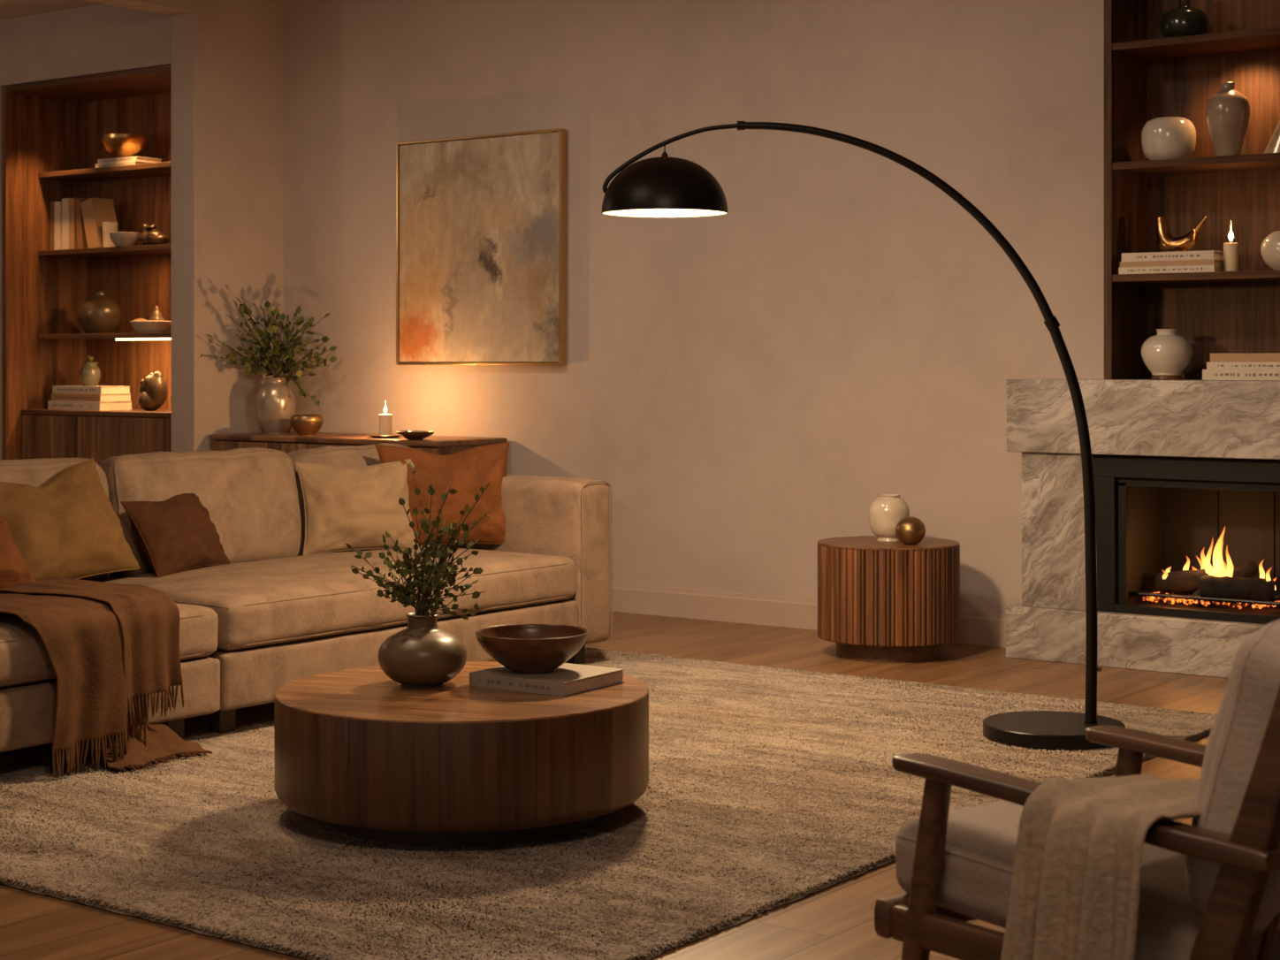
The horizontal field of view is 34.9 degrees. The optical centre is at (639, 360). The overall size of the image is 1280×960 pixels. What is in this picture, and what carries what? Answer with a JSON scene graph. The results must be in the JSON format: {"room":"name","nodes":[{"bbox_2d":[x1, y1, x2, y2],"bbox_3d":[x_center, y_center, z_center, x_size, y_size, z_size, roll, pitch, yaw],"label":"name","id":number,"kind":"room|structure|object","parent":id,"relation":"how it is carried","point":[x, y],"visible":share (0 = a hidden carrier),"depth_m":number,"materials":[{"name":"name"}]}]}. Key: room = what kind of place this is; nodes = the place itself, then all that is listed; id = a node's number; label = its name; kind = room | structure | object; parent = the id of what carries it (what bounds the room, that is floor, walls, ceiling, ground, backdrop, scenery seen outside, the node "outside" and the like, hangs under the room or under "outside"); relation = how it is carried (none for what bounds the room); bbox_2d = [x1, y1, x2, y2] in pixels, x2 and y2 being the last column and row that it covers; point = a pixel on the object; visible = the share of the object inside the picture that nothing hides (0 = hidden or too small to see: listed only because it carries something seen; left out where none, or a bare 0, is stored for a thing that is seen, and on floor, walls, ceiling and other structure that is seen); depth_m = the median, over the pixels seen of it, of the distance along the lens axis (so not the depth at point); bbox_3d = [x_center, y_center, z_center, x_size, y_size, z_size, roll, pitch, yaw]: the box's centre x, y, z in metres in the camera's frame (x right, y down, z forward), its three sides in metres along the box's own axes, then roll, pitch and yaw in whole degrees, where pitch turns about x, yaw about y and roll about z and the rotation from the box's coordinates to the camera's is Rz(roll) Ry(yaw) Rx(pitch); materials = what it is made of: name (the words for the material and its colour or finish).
{"room":"living room","nodes":[
{"label":"living room","id":0,"kind":"room"},
{"bbox_2d":[0,3,171,459],"bbox_3d":[-3.325,-0.390,12.322,2.630,3.280,0.900,0,0,36],"label":"wall","id":1,"kind":"structure","parent":0,"point":[98,39],"depth_m":11.73,"materials":[{"name":"paint"}]},
{"bbox_2d":[0,0,303,20],"bbox_3d":[-0.993,-2.080,4.891,15.400,0.100,10.700,0,0,36],"label":"ceiling","id":2,"kind":"structure","parent":0,"point":[9,9],"depth_m":11.63,"materials":[{"name":"paint"}]},
{"bbox_2d":[84,0,194,15],"bbox_3d":[-5.292,-1.960,7.275,0.190,0.140,9.440,0,0,36],"label":"ceiling beam","id":3,"kind":"structure","parent":2,"relation":"attached to","point":[167,7],"depth_m":10.88,"materials":[{"name":"paint"}]},
{"bbox_2d":[171,0,283,451],"bbox_3d":[-2.208,-0.390,11.462,0.190,3.280,0.960,0,0,36],"label":"wall","id":4,"kind":"structure","parent":0,"point":[227,56],"depth_m":11.18,"materials":[{"name":"paint"}]},
{"bbox_2d":[0,610,1228,959],"bbox_3d":[-0.993,1.310,4.891,15.400,0.120,10.700,0,0,36],"label":"floor","id":5,"kind":"structure","parent":0,"point":[835,921],"depth_m":4.83,"materials":[{"name":"brown wood"}]},
{"bbox_2d":[2,64,171,464],"bbox_3d":[-2.982,-0.193,11.908,1.575,2.885,0.620,0,0,36],"label":"bookcase","id":6,"kind":"object","parent":5,"relation":"on","point":[52,146],"visible":0.42,"depth_m":12.22,"materials":[{"name":"brown wood"}]},
{"bbox_2d":[50,201,53,250],"bbox_3d":[-3.535,-0.815,12.427,0.059,0.300,0.161,0,0,36],"label":"book","id":7,"kind":"object","parent":6,"relation":"on","point":[51,202],"visible":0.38,"depth_m":12.35,"materials":[{"name":"brown paper"}]},
{"bbox_2d":[53,201,61,250],"bbox_3d":[-3.484,-0.815,12.389,0.059,0.300,0.161,0,0,36],"label":"book","id":8,"kind":"object","parent":6,"relation":"on","point":[57,205],"visible":0.34,"depth_m":12.32,"materials":[{"name":"beige paper"}]},
{"bbox_2d":[61,198,69,249],"bbox_3d":[-3.424,-0.823,12.345,0.067,0.315,0.161,0,0,36],"label":"book","id":9,"kind":"object","parent":6,"relation":"on","point":[65,202],"visible":0.34,"depth_m":12.28,"materials":[{"name":"beige paper"}]},
{"bbox_2d":[69,198,87,249],"bbox_3d":[-3.374,-0.823,12.308,0.045,0.315,0.161,0,0,36],"label":"book","id":10,"kind":"object","parent":6,"relation":"on","point":[73,245],"visible":0.38,"depth_m":12.24,"materials":[{"name":"brown paper"}]},
{"bbox_2d":[74,198,87,248],"bbox_3d":[-3.322,-0.817,12.270,0.080,0.308,0.161,0,0,36],"label":"book","id":11,"kind":"object","parent":6,"relation":"on","point":[81,240],"visible":0.38,"depth_m":12.20,"materials":[{"name":"brown paper"}]},
{"bbox_2d":[47,400,132,410],"bbox_3d":[-3.280,0.266,12.127,0.480,0.052,0.242,0,0,36],"label":"book","id":12,"kind":"object","parent":6,"relation":"on","point":[51,404],"visible":0.95,"depth_m":12.01,"materials":[{"name":"paper"}]},
{"bbox_2d":[51,393,131,401],"bbox_3d":[-3.272,0.217,12.121,0.455,0.045,0.232,0,0,36],"label":"book","id":13,"kind":"object","parent":12,"relation":"on","point":[58,397],"visible":0.95,"depth_m":12.01,"materials":[{"name":"paper"}]},
{"bbox_2d":[52,385,129,394],"bbox_3d":[-3.271,0.172,12.120,0.440,0.045,0.222,0,0,35],"label":"book","id":14,"kind":"object","parent":13,"relation":"on","point":[56,389],"visible":1,"depth_m":12.02,"materials":[{"name":"paper"}]},
{"bbox_2d":[79,362,100,385],"bbox_3d":[-3.288,0.080,12.159,0.126,0.142,0.126,0,0,36],"label":"vase","id":15,"kind":"object","parent":14,"relation":"on","point":[89,373],"visible":1,"depth_m":12.11,"materials":[{"name":"ceramic"}]},
{"bbox_2d":[87,355,93,362],"bbox_3d":[-3.288,-0.008,12.160,0.051,0.057,0.034,0,0,36],"label":"succulent","id":16,"kind":"object","parent":15,"relation":"in","point":[89,359],"visible":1,"depth_m":12.15,"materials":[{"name":"green plant"}]},
{"bbox_2d":[76,289,121,333],"bbox_3d":[-3.232,-0.290,12.167,0.260,0.260,0.260,0,0,-18],"label":"vase","id":17,"kind":"object","parent":6,"relation":"on","point":[99,313],"visible":0.92,"depth_m":12.07,"materials":[{"name":"brown ceramic"}]},
{"bbox_2d":[80,198,118,248],"bbox_3d":[-3.238,-0.813,12.208,0.178,0.321,0.161,0,0,36],"label":"book","id":18,"kind":"object","parent":6,"relation":"on","point":[95,211],"visible":0.69,"depth_m":12.15,"materials":[{"name":"brown paper"}]},
{"bbox_2d":[102,221,117,247],"bbox_3d":[-3.149,-0.742,12.081,0.090,0.160,0.090,0,0,36],"label":"cup","id":19,"kind":"object","parent":6,"relation":"on","point":[108,227],"visible":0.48,"depth_m":12.04,"materials":[{"name":"beige ceramic"}]},
{"bbox_2d":[95,160,152,167],"bbox_3d":[-3.020,-1.150,12.034,0.360,0.030,0.222,0,0,36],"label":"book","id":20,"kind":"object","parent":6,"relation":"on","point":[128,163],"visible":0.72,"depth_m":11.92,"materials":[{"name":"paper"}]},
{"bbox_2d":[97,156,160,163],"bbox_3d":[-3.020,-1.179,12.034,0.330,0.028,0.202,0,0,34],"label":"book","id":21,"kind":"object","parent":20,"relation":"on","point":[128,158],"visible":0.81,"depth_m":11.95,"materials":[{"name":"paper"}]},
{"bbox_2d":[99,133,149,158],"bbox_3d":[-3.050,-1.261,12.033,0.284,0.137,0.284,0,0,36],"label":"bowl","id":22,"kind":"object","parent":21,"relation":"on","point":[118,145],"visible":0.84,"depth_m":11.94,"materials":[{"name":"gold metal"}]},
{"bbox_2d":[108,231,139,246],"bbox_3d":[-3.019,-0.707,11.911,0.176,0.084,0.176,0,0,36],"label":"bowl","id":23,"kind":"object","parent":6,"relation":"on","point":[119,239],"visible":0.91,"depth_m":11.85,"materials":[{"name":"white ceramic"}]},
{"bbox_2d":[129,320,171,333],"bbox_3d":[-2.846,-0.196,11.858,0.251,0.072,0.251,0,0,36],"label":"dish","id":24,"kind":"object","parent":6,"relation":"on","point":[139,326],"visible":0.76,"depth_m":11.77,"materials":[{"name":"beige ceramic"}]},
{"bbox_2d":[133,318,148,320],"bbox_3d":[-2.911,-0.224,11.881,0.113,0.047,0.085,0,0,36],"label":"ornament","id":25,"kind":"object","parent":24,"relation":"in","point":[137,319],"visible":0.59,"depth_m":11.86,"materials":[{"name":"orange"}]},
{"bbox_2d":[148,305,164,320],"bbox_3d":[-2.815,-0.243,11.835,0.099,0.154,0.099,0,0,36],"label":"ornament","id":26,"kind":"object","parent":24,"relation":"in","point":[156,316],"visible":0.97,"depth_m":11.81,"materials":[{"name":"gold metal"}]},
{"bbox_2d":[137,370,167,411],"bbox_3d":[-2.829,0.176,11.796,0.184,0.235,0.148,0,0,36],"label":"ornament","id":27,"kind":"object","parent":6,"relation":"on","point":[153,390],"visible":1,"depth_m":11.75,"materials":[{"name":"brown metal"}]},
{"bbox_2d":[137,222,169,245],"bbox_3d":[-2.823,-0.733,11.816,0.215,0.135,0.121,0,0,36],"label":"ornament","id":28,"kind":"object","parent":6,"relation":"on","point":[149,235],"visible":0.92,"depth_m":11.78,"materials":[{"name":"brown metal"}]},
{"bbox_2d":[209,431,507,455],"bbox_3d":[-1.517,0.825,10.803,1.655,0.850,0.558,0,0,36],"label":"sideboard","id":29,"kind":"object","parent":5,"relation":"on","point":[286,443],"visible":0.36,"depth_m":10.63,"materials":[{"name":"brown wood"}]},
{"bbox_2d":[255,377,296,434],"bbox_3d":[-1.999,0.246,11.159,0.218,0.308,0.218,0,0,36],"label":"vase","id":30,"kind":"object","parent":29,"relation":"on","point":[275,400],"visible":0.98,"depth_m":11.08,"materials":[{"name":"ceramic"}]},
{"bbox_2d":[199,297,337,405],"bbox_3d":[-2.039,-0.053,11.101,0.771,0.588,0.439,0,0,-1],"label":"sprigs","id":31,"kind":"object","parent":30,"relation":"in","point":[270,361],"visible":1,"depth_m":11.13,"materials":[{"name":"green plant"}]},
{"bbox_2d":[289,414,323,435],"bbox_3d":[-1.787,0.345,10.904,0.177,0.110,0.177,0,0,36],"label":"bowl","id":32,"kind":"object","parent":29,"relation":"on","point":[302,424],"visible":1,"depth_m":10.84,"materials":[{"name":"brown metal"}]},
{"bbox_2d":[367,434,401,438],"bbox_3d":[-1.319,0.393,10.534,0.188,0.015,0.188,0,0,36],"label":"plate","id":33,"kind":"object","parent":29,"relation":"on","point":[377,436],"visible":0.9,"depth_m":10.48,"materials":[{"name":"brown metal"}]},
{"bbox_2d":[379,406,391,435],"bbox_3d":[-1.319,0.299,10.534,0.068,0.186,0.068,0,0,36],"label":"candle","id":34,"kind":"object","parent":33,"relation":"on","point":[384,419],"visible":0.99,"depth_m":10.50,"materials":[{"name":"wax"}]},
{"bbox_2d":[396,430,434,440],"bbox_3d":[-1.135,0.378,10.274,0.196,0.044,0.196,0,0,36],"label":"dish","id":35,"kind":"object","parent":29,"relation":"on","point":[410,436],"visible":0.98,"depth_m":10.21,"materials":[{"name":"brown metal"}]},
{"bbox_2d":[407,429,422,432],"bbox_3d":[-1.135,0.368,10.274,0.085,0.044,0.085,0,0,36],"label":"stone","id":36,"kind":"object","parent":35,"relation":"in","point":[412,430],"visible":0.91,"depth_m":10.25,"materials":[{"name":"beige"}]},
{"bbox_2d":[0,647,1216,959],"bbox_3d":[-0.627,1.238,6.609,3.864,0.019,3.916,0,0,36],"label":"area rug","id":37,"kind":"object","parent":5,"relation":"on","point":[768,788],"visible":0.64,"depth_m":5.26,"materials":[{"name":"carpet"}]},
{"bbox_2d":[0,442,612,752],"bbox_3d":[-1.865,0.780,6.925,1.270,0.901,4.270,0,0,36],"label":"sofa","id":38,"kind":"object","parent":37,"relation":"on","point":[272,617],"visible":0.55,"depth_m":7.33,"materials":[{"name":"fabric"}]},
{"bbox_2d":[0,457,113,580],"bbox_3d":[-2.269,0.574,6.870,0.270,0.477,1.125,-11,-7,36],"label":"cushion","id":39,"kind":"object","parent":38,"relation":"on","point":[34,472],"depth_m":7.06,"materials":[{"name":"fabric"}]},
{"bbox_2d":[0,457,141,579],"bbox_3d":[-1.999,0.568,6.927,0.284,0.445,0.652,0,0,26],"label":"throw pillow","id":40,"kind":"object","parent":38,"relation":"on","point":[68,526],"visible":0.78,"depth_m":6.86,"materials":[{"name":"yellow fabric"}]},
{"bbox_2d":[0,576,213,777],"bbox_3d":[-1.888,0.967,6.249,0.839,0.518,0.889,0,0,36],"label":"throw blanket","id":41,"kind":"object","parent":38,"relation":"on","point":[109,646],"visible":0.99,"depth_m":6.17,"materials":[{"name":"brown fabric"}]},
{"bbox_2d":[0,517,36,588],"bbox_3d":[-2.114,0.627,6.394,0.208,0.231,0.508,0,0,26],"label":"throw pillow","id":42,"kind":"object","parent":41,"relation":"on","point":[14,570],"visible":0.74,"depth_m":6.48,"materials":[{"name":"orange fabric"}]},
{"bbox_2d":[0,602,218,687],"bbox_3d":[-2.272,0.860,6.060,0.883,0.200,1.953,0,0,36],"label":"seat cushion","id":43,"kind":"object","parent":38,"relation":"on","point":[25,662],"depth_m":6.05,"materials":[{"name":"fabric"}]},
{"bbox_2d":[120,493,230,577],"bbox_3d":[-1.671,0.624,7.348,0.205,0.301,0.448,0,0,21],"label":"throw pillow","id":44,"kind":"object","parent":38,"relation":"on","point":[177,534],"visible":1,"depth_m":7.25,"materials":[{"name":"brown fabric"}]},
{"bbox_2d":[98,447,304,578],"bbox_3d":[-1.661,0.575,7.692,0.268,0.481,0.928,-11,-7,36],"label":"cushion","id":45,"kind":"object","parent":38,"relation":"on","point":[253,497],"depth_m":7.66,"materials":[{"name":"fabric"}]},
{"bbox_2d":[94,546,577,650],"bbox_3d":[-1.133,0.849,7.599,0.890,0.209,1.872,0,0,36],"label":"seat cushion","id":46,"kind":"object","parent":38,"relation":"on","point":[275,598],"depth_m":7.18,"materials":[{"name":"fabric"}]},
{"bbox_2d":[286,442,408,553],"bbox_3d":[-1.177,0.579,8.346,0.267,0.464,0.715,-11,-7,36],"label":"cushion","id":47,"kind":"object","parent":38,"relation":"on","point":[345,456],"depth_m":8.19,"materials":[{"name":"fabric"}]},
{"bbox_2d":[295,458,419,555],"bbox_3d":[-1.116,0.580,8.055,0.497,0.365,0.195,0,0,-35],"label":"throw pillow","id":48,"kind":"object","parent":38,"relation":"on","point":[354,506],"visible":0.86,"depth_m":7.99,"materials":[{"name":"beige fabric"}]},
{"bbox_2d":[375,441,509,546],"bbox_3d":[-0.784,0.550,8.282,0.579,0.426,0.193,0,0,-25],"label":"throw pillow","id":49,"kind":"object","parent":38,"relation":"on","point":[468,470],"visible":0.79,"depth_m":8.24,"materials":[{"name":"orange fabric"}]},
{"bbox_2d":[274,661,648,845],"bbox_3d":[-0.481,1.061,5.530,1.011,0.338,1.011,0,0,36],"label":"coffee table","id":50,"kind":"object","parent":37,"relation":"on","point":[361,752],"visible":0.91,"depth_m":5.13,"materials":[{"name":"brown wood"}]},
{"bbox_2d":[377,611,466,687],"bbox_3d":[-0.600,0.795,5.606,0.245,0.194,0.245,0,0,36],"label":"vase","id":51,"kind":"object","parent":50,"relation":"on","point":[422,654],"visible":0.99,"depth_m":5.52,"materials":[{"name":"brown ceramic"}]},
{"bbox_2d":[345,460,492,619],"bbox_3d":[-0.592,0.532,5.635,0.401,0.500,0.247,0,0,23],"label":"sprigs","id":52,"kind":"object","parent":51,"relation":"in","point":[435,574],"visible":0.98,"depth_m":5.60,"materials":[{"name":"green plant"}]},
{"bbox_2d":[469,662,624,696],"bbox_3d":[-0.255,0.874,5.607,0.320,0.037,0.290,0,0,33],"label":"book","id":53,"kind":"object","parent":50,"relation":"on","point":[567,679],"visible":0.92,"depth_m":5.52,"materials":[{"name":"paper"}]},
{"bbox_2d":[475,624,588,674],"bbox_3d":[-0.297,0.800,5.600,0.313,0.111,0.313,0,0,36],"label":"bowl","id":54,"kind":"object","parent":53,"relation":"on","point":[527,649],"visible":1,"depth_m":5.51,"materials":[{"name":"brown wood"}]},
{"bbox_2d":[601,121,1125,749],"bbox_3d":[0.729,0.223,6.674,1.719,2.018,0.486,0,0,0],"label":"floor lamp","id":55,"kind":"object","parent":37,"relation":"on","point":[664,186],"visible":1,"depth_m":6.65,"materials":[{"name":"black metal"}]},
{"bbox_2d":[817,535,959,662],"bbox_3d":[1.054,1.010,8.630,0.600,0.481,0.600,0,0,36],"label":"side table","id":56,"kind":"object","parent":5,"relation":"on","point":[880,602],"visible":0.96,"depth_m":8.39,"materials":[{"name":"brown wood"}]},
{"bbox_2d":[868,494,909,541],"bbox_3d":[1.063,0.670,8.670,0.172,0.198,0.172,0,0,36],"label":"vase","id":57,"kind":"object","parent":56,"relation":"on","point":[886,511],"visible":0.77,"depth_m":8.61,"materials":[{"name":"beige ceramic"}]},
{"bbox_2d":[895,516,925,544],"bbox_3d":[1.131,0.711,8.503,0.127,0.118,0.127,0,0,36],"label":"ornament","id":58,"kind":"object","parent":56,"relation":"on","point":[909,530],"visible":1,"depth_m":8.46,"materials":[{"name":"brown metal"}]},
{"bbox_2d":[874,618,1279,959],"bbox_3d":[0.816,0.800,3.133,0.513,0.910,0.896,0,0,-34],"label":"armchair","id":59,"kind":"object","parent":5,"relation":"on","point":[1209,888],"visible":0.73,"depth_m":2.92,"materials":[{"name":"beige fabric"}]},
{"bbox_2d":[895,800,1279,959],"bbox_3d":[0.759,0.825,3.216,0.400,0.157,0.695,0,1,-34],"label":"seat cushion","id":60,"kind":"object","parent":59,"relation":"on","point":[977,867],"depth_m":3.18,"materials":[{"name":"fabric"}]},
{"bbox_2d":[1000,774,1200,959],"bbox_3d":[0.783,0.859,3.015,0.483,0.484,0.285,0,0,-34],"label":"throw blanket","id":61,"kind":"object","parent":59,"relation":"on","point":[1075,892],"visible":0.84,"depth_m":2.92,"materials":[{"name":"beige fabric"}]},
{"bbox_2d":[1184,620,1279,937],"bbox_3d":[0.977,0.577,2.896,0.399,0.464,0.244,0,16,-34],"label":"cushion","id":62,"kind":"object","parent":59,"relation":"on","point":[1240,722],"depth_m":2.79,"materials":[{"name":"fabric"}]},
{"bbox_2d":[1005,378,1279,678],"bbox_3d":[2.958,0.664,7.887,3.090,1.172,0.590,0,0,36],"label":"fireplace","id":63,"kind":"object","parent":5,"relation":"on","point":[1184,469],"depth_m":8.36,"materials":[{"name":"stone"}]},
{"bbox_2d":[1151,375,1181,380],"bbox_3d":[2.154,0.069,8.312,0.126,0.016,0.126,0,0,36],"label":"stand","id":64,"kind":"object","parent":63,"relation":"on","point":[1168,377],"visible":0.98,"depth_m":8.26,"materials":[{"name":"brown wood"}]},
{"bbox_2d":[1141,328,1193,375],"bbox_3d":[2.154,-0.034,8.312,0.207,0.190,0.207,0,0,36],"label":"vase","id":65,"kind":"object","parent":64,"relation":"on","point":[1167,353],"visible":1,"depth_m":8.24,"materials":[{"name":"white ceramic"}]},
{"bbox_2d":[1142,569,1208,592],"bbox_3d":[2.225,0.918,8.459,0.091,0.129,0.375,0,0,-41],"label":"log","id":66,"kind":"object","parent":63,"relation":"on","point":[1179,581],"visible":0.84,"depth_m":8.42,"materials":[{"name":"brown wood"}]},
{"bbox_2d":[1142,591,1279,609],"bbox_3d":[2.331,0.981,8.342,0.548,0.041,0.236,0,0,36],"label":"embers","id":67,"kind":"object","parent":63,"relation":"in","point":[1151,599],"visible":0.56,"depth_m":8.30,"materials":[{"name":"orange"}]},
{"bbox_2d":[1163,589,1235,604],"bbox_3d":[2.313,0.969,8.443,0.064,0.065,0.381,0,0,-42],"label":"log","id":68,"kind":"object","parent":67,"relation":"on","point":[1192,591],"visible":0.16,"depth_m":8.44,"materials":[{"name":"brown wood"}]},
{"bbox_2d":[1191,559,1259,606],"bbox_3d":[2.403,0.914,8.346,0.281,0.190,0.069,0,0,-4],"label":"log","id":69,"kind":"object","parent":63,"relation":"on","point":[1249,568],"visible":0.44,"depth_m":8.33,"materials":[{"name":"brown wood"}]},
{"bbox_2d":[1200,574,1274,601],"bbox_3d":[2.418,0.923,8.230,0.290,0.102,0.096,0,0,15],"label":"log","id":70,"kind":"object","parent":63,"relation":"on","point":[1226,587],"visible":0.98,"depth_m":8.20,"materials":[{"name":"brown wood"}]},
{"bbox_2d":[1162,544,1275,590],"bbox_3d":[2.365,0.805,8.329,0.470,0.262,0.161,0,0,36],"label":"fire","id":71,"kind":"object","parent":70,"relation":"on","point":[1218,570],"visible":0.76,"depth_m":8.31,"materials":[{"name":"yellow"}]},
{"bbox_2d":[1202,369,1279,380],"bbox_3d":[2.507,0.056,8.038,0.500,0.042,0.232,0,0,36],"label":"book","id":72,"kind":"object","parent":63,"relation":"on","point":[1207,374],"visible":0.95,"depth_m":8.00,"materials":[{"name":"paper"}]},
{"bbox_2d":[1206,361,1279,369],"bbox_3d":[2.506,0.020,8.039,0.460,0.030,0.232,0,0,36],"label":"book","id":73,"kind":"object","parent":72,"relation":"on","point":[1210,365],"visible":1,"depth_m":8.00,"materials":[{"name":"paper"}]},
{"bbox_2d":[1210,353,1279,361],"bbox_3d":[2.505,-0.012,8.040,0.430,0.034,0.231,0,0,36],"label":"book","id":74,"kind":"object","parent":73,"relation":"on","point":[1214,357],"visible":0.9,"depth_m":7.99,"materials":[{"name":"beige paper"}]},
{"bbox_2d":[283,0,1104,614],"bbox_3d":[3.101,-0.390,7.987,12.480,3.280,0.340,0,0,36],"label":"wall","id":75,"kind":"structure","parent":0,"point":[745,384],"depth_m":9.67,"materials":[{"name":"paint"}]},
{"bbox_2d":[396,128,566,365],"bbox_3d":[-0.844,-0.577,10.641,1.136,1.197,0.045,0,0,36],"label":"painting","id":76,"kind":"object","parent":75,"relation":"attached to","point":[481,220],"visible":1,"depth_m":10.62,"materials":[{"name":"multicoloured paint"}]},
{"bbox_2d":[609,582,1005,647],"bbox_3d":[-0.162,1.180,10.168,4.640,0.140,0.018,0,0,36],"label":"baseboard","id":77,"kind":"structure","parent":75,"relation":"attached to","point":[979,628],"depth_m":9.68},
{"bbox_2d":[1104,0,1279,379],"bbox_3d":[2.912,-0.936,7.850,2.220,2.027,0.385,0,0,36],"label":"shelves","id":78,"kind":"object","parent":75,"relation":"attached to","point":[1148,75],"visible":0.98,"depth_m":8.42,"materials":[{"name":"brown wood"}]},
{"bbox_2d":[1141,116,1196,159],"bbox_3d":[2.163,-0.901,8.318,0.218,0.178,0.218,0,0,36],"label":"vase","id":79,"kind":"object","parent":78,"relation":"on","point":[1166,137],"visible":0.83,"depth_m":8.23,"materials":[{"name":"white ceramic"}]},
{"bbox_2d":[1118,265,1223,274],"bbox_3d":[2.183,-0.367,8.289,0.400,0.028,0.222,0,0,35],"label":"book","id":80,"kind":"object","parent":78,"relation":"on","point":[1188,268],"visible":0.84,"depth_m":8.19,"materials":[{"name":"paper"}]},
{"bbox_2d":[1120,259,1223,267],"bbox_3d":[2.185,-0.392,8.288,0.395,0.022,0.216,0,0,36],"label":"book","id":81,"kind":"object","parent":80,"relation":"on","point":[1212,262],"visible":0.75,"depth_m":8.19,"materials":[{"name":"beige paper"}]},
{"bbox_2d":[1121,250,1223,261],"bbox_3d":[2.187,-0.421,8.287,0.385,0.036,0.212,0,0,36],"label":"book","id":82,"kind":"object","parent":81,"relation":"on","point":[1207,255],"visible":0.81,"depth_m":8.19,"materials":[{"name":"paper"}]},
{"bbox_2d":[1155,215,1205,251],"bbox_3d":[2.196,-0.515,8.268,0.204,0.153,0.084,0,0,36],"label":"sculpture","id":83,"kind":"object","parent":82,"relation":"on","point":[1166,241],"visible":0.91,"depth_m":8.26,"materials":[{"name":"gold metal"}]},
{"bbox_2d":[1160,0,1209,38],"bbox_3d":[2.223,-1.410,8.299,0.192,0.217,0.192,0,0,27],"label":"vase","id":84,"kind":"object","parent":78,"relation":"on","point":[1183,20],"visible":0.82,"depth_m":8.22,"materials":[{"name":"black ceramic"}]},
{"bbox_2d":[1205,82,1249,156],"bbox_3d":[2.362,-0.964,8.171,0.172,0.305,0.172,0,0,36],"label":"vase","id":85,"kind":"object","parent":78,"relation":"on","point":[1228,110],"visible":0.85,"depth_m":8.12,"materials":[{"name":"beige ceramic"}]},
{"bbox_2d":[1260,230,1279,270],"bbox_3d":[2.561,-0.435,8.025,0.213,0.164,0.213,0,0,36],"label":"vase","id":86,"kind":"object","parent":78,"relation":"on","point":[1270,246],"visible":0.94,"depth_m":7.98,"materials":[{"name":"white ceramic"}]},
{"bbox_2d":[1263,120,1279,153],"bbox_3d":[2.538,-0.937,8.042,0.151,0.250,0.096,0,0,36],"label":"sculpture","id":87,"kind":"object","parent":78,"relation":"on","point":[1273,146],"visible":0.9,"depth_m":8.02,"materials":[{"name":"metal"}]},
{"bbox_3d":[2.367,-0.356,8.143,0.072,0.007,0.072,0,0,36],"label":"candle holder","id":88,"kind":"object","parent":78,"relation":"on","visible":0},
{"bbox_2d":[1223,220,1238,270],"bbox_3d":[2.367,-0.460,8.143,0.057,0.206,0.057,0,0,36],"label":"candle","id":89,"kind":"object","parent":88,"relation":"on","point":[1230,249],"visible":0.95,"depth_m":8.12,"materials":[{"name":"wax"}]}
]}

